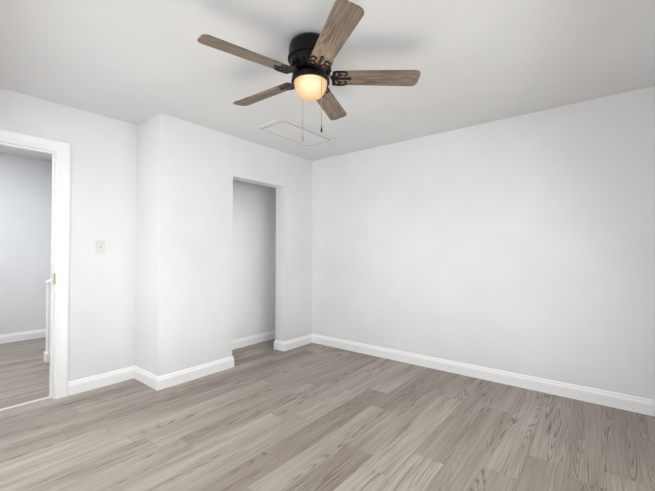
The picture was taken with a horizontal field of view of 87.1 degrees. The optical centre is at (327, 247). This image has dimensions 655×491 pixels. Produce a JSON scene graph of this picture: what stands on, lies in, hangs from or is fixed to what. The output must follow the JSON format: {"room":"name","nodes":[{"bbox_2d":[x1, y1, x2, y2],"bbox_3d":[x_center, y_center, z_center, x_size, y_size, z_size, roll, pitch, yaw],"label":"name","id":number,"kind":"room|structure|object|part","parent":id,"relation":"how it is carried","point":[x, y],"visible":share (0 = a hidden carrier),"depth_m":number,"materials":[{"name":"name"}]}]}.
{"room":"empty bedroom","nodes":[
{"label":"empty bedroom","id":0,"kind":"room"},
{"bbox_2d":[0,153,51,334],"bbox_3d":[-4.839,0.003,4.023,0.120,2.525,2.890,-1,-1,39],"label":"wall","id":1,"kind":"structure","parent":0,"point":[25,220],"depth_m":4.75,"materials":[{"name":"white paint"}]},
{"bbox_2d":[0,145,51,160],"bbox_3d":[-3.795,-1.332,3.288,2.695,0.120,3.010,-1,-1,39],"label":"ceiling","id":2,"kind":"structure","parent":0,"point":[24,153],"depth_m":4.60,"materials":[{"name":"white paint"}]},
{"bbox_2d":[0,88,136,381],"bbox_3d":[-2.766,-0.026,2.292,0.130,2.525,2.770,-1,-1,39],"label":"wall","id":3,"kind":"structure","parent":0,"point":[102,290],"depth_m":3.07,"materials":[{"name":"white paint"}]},
{"bbox_2d":[0,128,70,398],"bbox_3d":[-2.550,0.174,2.559,0.169,2.135,1.012,-1,-1,39],"label":"door frame","id":4,"kind":"structure","parent":3,"relation":"attached to","point":[59,151],"depth_m":2.86,"materials":[{"name":"white paint"}]},
{"bbox_2d":[96,240,104,252],"bbox_3d":[-2.033,-0.003,3.090,0.026,0.117,0.070,-1,-1,39],"label":"light switch","id":5,"kind":"object","parent":3,"relation":"attached to","point":[100,246],"visible":1,"depth_m":3.09,"materials":[{"name":"white plastic"}]},
{"bbox_2d":[135,117,152,371],"bbox_3d":[-2.746,0.004,4.124,3.025,2.525,0.120,-1,-1,39],"label":"wall","id":6,"kind":"structure","parent":0,"point":[143,256],"depth_m":3.23,"materials":[{"name":"white paint"}]},
{"bbox_2d":[0,329,654,415],"bbox_3d":[-1.426,1.184,2.591,6.975,0.115,4.700,-1,-1,39],"label":"baseboard","id":7,"kind":"structure","parent":6,"relation":"attached to","point":[645,406],"depth_m":3.23,"materials":[{"name":"white paint"}]},
{"bbox_2d":[150,113,311,375],"bbox_3d":[-0.903,0.043,3.888,0.150,2.440,2.050,-1,-1,39],"label":"wall","id":8,"kind":"structure","parent":0,"point":[197,170],"depth_m":3.41,"materials":[{"name":"white paint"}]},
{"bbox_2d":[232,180,275,339],"bbox_3d":[-1.284,0.049,4.268,0.120,2.440,1.930,-1,-1,39],"label":"wall","id":9,"kind":"structure","parent":0,"point":[254,268],"depth_m":4.55,"materials":[{"name":"white paint"}]},
{"bbox_2d":[0,337,654,490],"bbox_3d":[-1.458,1.291,2.551,7.375,0.100,5.200,-1,-1,39],"label":"floor","id":10,"kind":"structure","parent":0,"point":[264,416],"depth_m":2.30,"materials":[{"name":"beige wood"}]},
{"bbox_2d":[0,396,49,410],"bbox_3d":[-2.558,1.238,2.549,0.042,0.007,0.822,-1,-1,39],"label":"threshold","id":11,"kind":"object","parent":10,"relation":"on","point":[17,405],"visible":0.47,"depth_m":2.73,"materials":[{"name":"beige wood"}]},
{"bbox_2d":[44,279,50,362],"bbox_3d":[-2.950,0.808,4.012,0.109,0.914,0.530,-1,-1,39],"label":"railing","id":12,"kind":"object","parent":10,"relation":"on","point":[47,344],"visible":0.17,"depth_m":3.80,"materials":[{"name":"white paint"}]},
{"bbox_2d":[0,0,654,160],"bbox_3d":[-0.182,-1.267,2.087,4.590,0.120,4.240,-1,-1,39],"label":"ceiling","id":13,"kind":"structure","parent":0,"point":[473,62],"depth_m":2.21,"materials":[{"name":"white paint"}]},
{"bbox_2d":[254,117,335,146],"bbox_3d":[-0.315,-1.173,3.579,0.420,0.019,0.790,-1,-1,39],"label":"attic hatch","id":14,"kind":"object","parent":13,"relation":"attached to","point":[285,128],"visible":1,"depth_m":3.50,"materials":[{"name":"white paint"}]},
{"bbox_2d":[197,0,420,140],"bbox_3d":[-0.137,-0.926,2.048,1.200,0.562,1.238,-1,-1,39],"label":"ceiling fan","id":15,"kind":"object","parent":13,"relation":"hanging from","point":[312,56],"visible":1,"depth_m":1.94,"materials":[{"name":"brown wood"}]},
{"label":"blade","id":16,"kind":"part","parent":15,"relation":"part of","materials":[{"name":"brown wood"}]},
{"label":"blade","id":17,"kind":"part","parent":15,"relation":"part of","materials":[{"name":"brown wood"}]},
{"bbox_3d":[-0.100,-0.920,2.029,0.194,0.099,0.194,-1,-1,39],"label":"lamp shade","id":18,"kind":"part","parent":15,"relation":"part of","materials":[{"name":"white"}]},
{"bbox_3d":[-0.046,-0.851,1.960,0.041,0.345,0.012,-1,-1,39],"label":"chain","id":19,"kind":"part","parent":15,"relation":"part of","materials":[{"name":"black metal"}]},
{"bbox_3d":[0.017,-0.992,2.400,0.134,0.006,0.505,-13,-5,17],"label":"blade","id":20,"kind":"part","parent":15,"relation":"part of","materials":[{"name":"brown wood"}]},
{"bbox_3d":[0.024,-1.004,1.663,0.134,0.006,0.505,13,-5,-18],"label":"blade","id":21,"kind":"part","parent":15,"relation":"part of","materials":[{"name":"brown wood"}]},
{"bbox_3d":[0.288,-0.998,2.034,0.505,0.006,0.134,0,-13,0],"label":"blade","id":22,"kind":"part","parent":15,"relation":"part of","materials":[{"name":"brown wood"}]},
{"bbox_2d":[312,86,654,399],"bbox_3d":[1.103,0.040,3.676,4.590,2.440,0.120,-1,-1,39],"label":"wall","id":23,"kind":"structure","parent":0,"point":[524,244],"depth_m":3.16,"materials":[{"name":"white paint"}]}
]}

